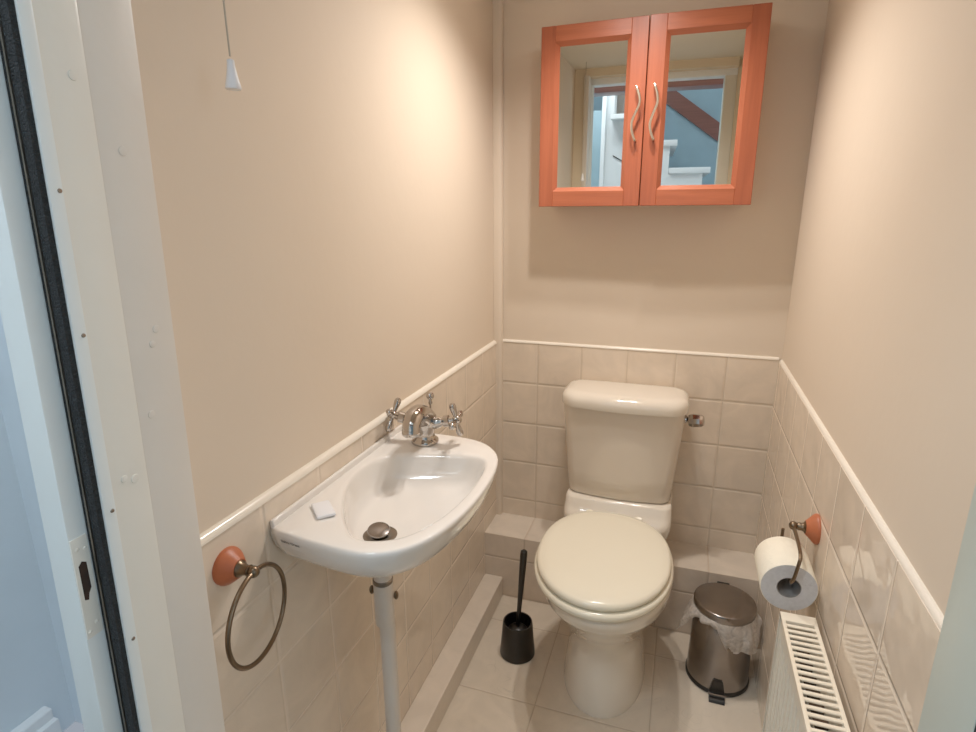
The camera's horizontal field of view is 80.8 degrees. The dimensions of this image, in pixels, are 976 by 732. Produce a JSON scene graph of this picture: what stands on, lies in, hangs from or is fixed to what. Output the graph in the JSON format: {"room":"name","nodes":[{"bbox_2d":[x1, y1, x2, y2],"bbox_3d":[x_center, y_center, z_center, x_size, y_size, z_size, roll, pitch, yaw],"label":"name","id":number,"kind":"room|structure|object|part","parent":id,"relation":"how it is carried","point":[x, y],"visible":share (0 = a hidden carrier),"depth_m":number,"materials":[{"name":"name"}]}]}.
{"room":"bathroom","nodes":[
{"label":"bathroom","id":0,"kind":"room"},
{"bbox_2d":[0,406,74,731],"bbox_3d":[-1.617,0.038,0.045,0.120,2.600,2.700,5,16,18],"label":"wall","id":1,"kind":"structure","parent":0,"point":[32,677],"depth_m":1.41,"materials":[{"name":"white paint"}]},
{"bbox_2d":[10,706,61,731],"bbox_3d":[-1.514,1.231,0.391,0.045,0.115,2.410,5,16,18],"label":"baseboard","id":2,"kind":"structure","parent":1,"relation":"attached to","point":[43,720],"depth_m":1.45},
{"bbox_2d":[0,312,82,723],"bbox_3d":[-0.783,-0.265,1.158,0.960,2.600,0.080,5,16,18],"label":"wall","id":3,"kind":"structure","parent":0,"point":[9,403],"depth_m":1.38,"materials":[{"name":"white paint"}]},
{"bbox_2d":[131,0,496,731],"bbox_3d":[-0.195,-0.215,1.344,0.047,2.400,1.488,5,16,18],"label":"wall","id":4,"kind":"structure","parent":0,"point":[326,220],"depth_m":1.01,"materials":[{"name":"paint"}]},
{"bbox_2d":[212,546,286,670],"bbox_3d":[-0.352,0.349,0.838,0.061,0.172,0.146,5,16,18],"label":"towel ring","id":5,"kind":"object","parent":4,"relation":"attached to","point":[230,564],"visible":1,"depth_m":0.82,"materials":[{"name":"metal"}]},
{"bbox_3d":[-0.343,0.293,0.822,0.035,0.025,0.025,5,16,18],"label":"post","id":6,"kind":"part","parent":5,"relation":"part of","materials":[{"name":"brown metal"}]},
{"bbox_3d":[-0.192,0.084,1.369,0.011,0.011,1.388,5,16,18],"label":"trim","id":7,"kind":"part","parent":4,"relation":"part of","materials":[{"name":"tile"}]},
{"bbox_2d":[270,392,497,577],"bbox_3d":[-0.145,0.215,1.075,0.285,0.210,0.477,5,16,18],"label":"washbasin","id":8,"kind":"object","parent":4,"relation":"attached to","point":[406,497],"visible":1,"depth_m":1.09,"materials":[{"name":"ceramic"}]},
{"bbox_2d":[311,500,335,519],"bbox_3d":[-0.278,0.242,0.967,0.031,0.006,0.052,-8,17,-27],"label":"soap slab","id":9,"kind":"object","parent":8,"relation":"on","point":[323,509],"visible":1,"depth_m":0.96,"materials":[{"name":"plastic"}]},
{"bbox_2d":[369,576,400,731],"bbox_3d":[-0.191,0.696,1.135,0.042,0.750,0.040,-14,20,-42],"label":"pipe","id":10,"kind":"object","parent":8,"relation":"attached to","point":[382,587],"visible":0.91,"depth_m":1.07,"materials":[{"name":"white plastic"}]},
{"bbox_2d":[385,392,462,446],"bbox_3d":[-0.146,0.122,1.222,0.171,0.106,0.143,5,16,18],"label":"tap","id":11,"kind":"object","parent":8,"relation":"on","point":[420,422],"depth_m":1.23,"materials":[{"name":"silver metal"}]},
{"bbox_2d":[401,574,502,731],"bbox_3d":[-0.176,0.942,1.513,0.068,0.078,1.232,5,16,18],"label":"pipe boxing","id":12,"kind":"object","parent":4,"relation":"attached to","point":[433,699],"depth_m":1.68,"materials":[{"name":"tile"}]},
{"bbox_2d":[437,595,761,731],"bbox_3d":[0.224,1.027,1.433,0.949,0.050,1.530,5,16,18],"label":"floor","id":13,"kind":"structure","parent":0,"point":[494,694],"depth_m":1.64,"materials":[{"name":"tile"}]},
{"bbox_2d":[500,611,534,663],"bbox_3d":[0.092,0.846,1.794,0.109,0.114,0.109,5,16,18],"label":"brush holder","id":14,"kind":"object","parent":13,"relation":"on","point":[517,646],"visible":0.98,"depth_m":1.76,"materials":[{"name":"black plastic"}]},
{"bbox_2d":[508,549,526,629],"bbox_3d":[0.092,0.716,1.759,0.064,0.360,0.064,5,16,18],"label":"toilet brush","id":15,"kind":"object","parent":14,"relation":"in","point":[517,625],"visible":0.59,"depth_m":1.74,"materials":[{"name":"black plastic"}]},
{"bbox_3d":[0.100,0.681,1.740,0.037,0.283,0.022,8,17,29],"label":"handle","id":16,"kind":"part","parent":15,"relation":"part of","materials":[{"name":"black plastic"}]},
{"bbox_2d":[534,379,704,718],"bbox_3d":[0.375,0.523,1.664,0.431,0.804,0.693,5,16,18],"label":"toilet","id":17,"kind":"object","parent":13,"relation":"on","point":[605,567],"visible":1,"depth_m":1.65,"materials":[{"name":"white ceramic"}]},
{"bbox_3d":[0.316,0.536,1.574,0.368,0.022,0.484,5,16,18],"label":"seat","id":18,"kind":"part","parent":17,"relation":"part of","materials":[{"name":"plastic"}]},
{"bbox_3d":[0.314,0.513,1.563,0.356,0.024,0.453,5,16,18],"label":"lid","id":19,"kind":"part","parent":17,"relation":"part of","materials":[{"name":"plastic"}]},
{"bbox_3d":[0.428,0.095,1.796,0.384,0.046,0.206,5,16,18],"label":"cistern lid","id":20,"kind":"part","parent":17,"relation":"part of","materials":[{"name":"white ceramic"}]},
{"bbox_3d":[0.623,0.164,1.714,0.047,0.041,0.040,10,18,33],"label":"flush lever","id":21,"kind":"part","parent":17,"relation":"part of","materials":[{"name":"silver metal"}]},
{"bbox_2d":[685,581,756,705],"bbox_3d":[0.685,0.798,1.676,0.177,0.262,0.192,-5,16,-17],"label":"pedal bin","id":22,"kind":"object","parent":13,"relation":"on","point":[721,673],"visible":0.99,"depth_m":1.63,"materials":[{"name":"metal"}]},
{"bbox_2d":[677,595,761,655],"bbox_3d":[0.682,0.745,1.666,0.188,0.111,0.202,-10,18,-31],"label":"liner","id":23,"kind":"object","parent":22,"relation":"in","point":[746,639],"visible":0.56,"depth_m":1.59,"materials":[{"name":"plastic"}]},
{"bbox_3d":[0.682,0.684,1.653,0.169,0.030,0.169,5,16,18],"label":"lid","id":24,"kind":"part","parent":22,"relation":"part of","materials":[{"name":"metal"}]},
{"bbox_2d":[503,0,828,553],"bbox_3d":[0.469,-0.349,1.833,0.907,2.400,0.102,5,16,18],"label":"wall","id":25,"kind":"structure","parent":0,"point":[693,299],"depth_m":1.81,"materials":[{"name":"paint"}]},
{"bbox_2d":[493,0,503,514],"bbox_3d":[0.035,-0.294,1.938,0.028,1.757,0.023,5,16,18],"label":"corner pipe","id":26,"kind":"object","parent":25,"relation":"attached to","point":[498,5],"depth_m":1.86,"materials":[{"name":"paint"}]},
{"bbox_2d":[485,513,758,634],"bbox_3d":[0.435,0.723,1.997,0.889,0.243,0.153,5,16,18],"label":"ledge","id":27,"kind":"object","parent":25,"relation":"attached to","point":[695,565],"depth_m":1.92,"materials":[{"name":"tile"}]},
{"bbox_3d":[0.456,-0.057,1.865,0.889,0.008,0.008,5,16,18],"label":"trim","id":28,"kind":"part","parent":25,"relation":"part of","materials":[{"name":"tile"}]},
{"bbox_2d":[539,2,772,206],"bbox_3d":[0.442,-0.697,1.607,0.581,0.479,0.172,5,16,18],"label":"upper cabinet","id":29,"kind":"object","parent":25,"relation":"attached to","point":[664,109],"visible":1,"depth_m":1.55,"materials":[{"name":"orange wood"}]},
{"bbox_2d":[557,40,627,187],"bbox_3d":[0.290,-0.700,1.616,0.192,0.382,0.004,5,16,19],"label":"mirror","id":30,"kind":"object","parent":29,"relation":"attached to","point":[592,75],"depth_m":1.61,"materials":[{"name":"clear glass"}]},
{"bbox_3d":[0.290,-0.698,1.612,0.290,0.479,0.021,5,16,19],"label":"door","id":31,"kind":"part","parent":29,"relation":"part of","materials":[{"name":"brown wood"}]},
{"bbox_3d":[0.400,-0.682,1.550,0.025,0.140,0.025,5,16,18],"label":"handle","id":32,"kind":"part","parent":29,"relation":"part of","materials":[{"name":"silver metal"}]},
{"bbox_3d":[0.443,-0.677,1.531,0.023,0.141,0.026,5,16,18],"label":"handle","id":33,"kind":"part","parent":29,"relation":"part of","materials":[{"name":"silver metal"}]},
{"bbox_2d":[661,29,745,184],"bbox_3d":[0.567,-0.677,1.523,0.189,0.382,0.004,4,16,16],"label":"mirror","id":34,"kind":"object","parent":29,"relation":"attached to","point":[703,71],"depth_m":1.52,"materials":[{"name":"clear glass"}]},
{"bbox_3d":[0.566,-0.674,1.520,0.289,0.479,0.021,4,16,16],"label":"door","id":35,"kind":"part","parent":29,"relation":"part of","materials":[{"name":"brown wood"}]},
{"bbox_2d":[751,0,975,731],"bbox_3d":[0.700,-0.120,0.973,0.120,2.400,1.640,5,16,18],"label":"wall","id":36,"kind":"structure","parent":0,"point":[872,433],"depth_m":0.87,"materials":[{"name":"paint"}]},
{"bbox_2d":[780,513,820,583],"bbox_3d":[0.610,0.348,1.108,0.062,0.088,0.162,5,16,18],"label":"toilet paper holder","id":37,"kind":"object","parent":36,"relation":"attached to","point":[811,527],"visible":0.78,"depth_m":1.12,"materials":[{"name":"ceramic"}]},
{"bbox_2d":[754,536,818,609],"bbox_3d":[0.581,0.404,1.122,0.099,0.099,0.102,5,16,18],"label":"toilet paper roll","id":38,"kind":"object","parent":37,"relation":"hanging from","point":[776,558],"visible":0.94,"depth_m":1.09,"materials":[{"name":"paper"}]},
{"bbox_3d":[0.588,0.359,1.109,0.023,0.066,0.144,5,16,18],"label":"arm","id":39,"kind":"part","parent":37,"relation":"part of","materials":[{"name":"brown metal"}]},
{"bbox_3d":[0.622,0.322,1.152,0.032,0.025,0.025,5,16,18],"label":"post","id":40,"kind":"part","parent":37,"relation":"part of","materials":[{"name":"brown metal"}]},
{"bbox_2d":[762,611,850,731],"bbox_3d":[0.493,0.765,0.875,0.074,0.502,0.530,5,16,18],"label":"radiator","id":41,"kind":"object","parent":36,"relation":"attached to","point":[803,696],"visible":1,"depth_m":0.95,"materials":[{"name":"metal"}]},
{"bbox_3d":[0.570,0.696,1.117,0.059,0.490,0.002,5,16,18],"label":"panel","id":42,"kind":"part","parent":41,"relation":"part of","materials":[{"name":"metal"}]},
{"bbox_3d":[0.468,0.766,0.883,0.020,0.496,0.506,5,16,18],"label":"panel","id":43,"kind":"part","parent":41,"relation":"part of","materials":[{"name":"metal"}]},
{"bbox_3d":[0.510,0.770,0.870,0.008,0.496,0.510,5,16,18],"label":"panel","id":44,"kind":"part","parent":41,"relation":"part of","materials":[{"name":"metal"}]},
{"bbox_3d":[0.649,0.162,1.064,0.008,0.008,1.445,5,16,18],"label":"trim","id":45,"kind":"part","parent":36,"relation":"part of","materials":[{"name":"tile"}]},
{"bbox_3d":[0.218,-0.961,0.915,1.129,0.060,1.640,5,16,18],"label":"ceiling","id":46,"kind":"structure","parent":0,"visible":0},
{"bbox_2d":[223,0,241,90],"bbox_3d":[-0.306,-0.580,0.619,0.018,0.517,0.018,5,16,18],"label":"pull cord","id":47,"kind":"object","parent":46,"relation":"hanging from","point":[232,83],"visible":1,"depth_m":0.68,"materials":[{"name":"plastic"}]},
{"bbox_3d":[-0.306,-0.598,0.615,0.003,0.481,0.002,5,16,18],"label":"cord","id":48,"kind":"part","parent":47,"relation":"part of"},
{"bbox_3d":[-0.304,-0.347,0.682,0.018,0.033,0.018,5,16,18],"label":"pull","id":49,"kind":"part","parent":47,"relation":"part of","materials":[{"name":"plastic"}]},
{"bbox_3d":[0.021,0.026,0.442,1.054,2.400,0.142,5,16,18],"label":"wall","id":50,"kind":"structure","parent":0,"visible":0},
{"bbox_2d":[0,0,975,731],"bbox_3d":[-0.027,0.229,0.514,0.830,1.970,0.193,5,16,18],"label":"door frame","id":51,"kind":"structure","parent":50,"relation":"in","point":[85,310],"depth_m":0.56,"materials":[{"name":"paint"}]},
{"bbox_3d":[-0.408,0.225,0.583,0.002,0.112,0.020,5,16,18],"label":"strike plate","id":52,"kind":"part","parent":51,"relation":"part of","materials":[{"name":"white metal"}]}
]}

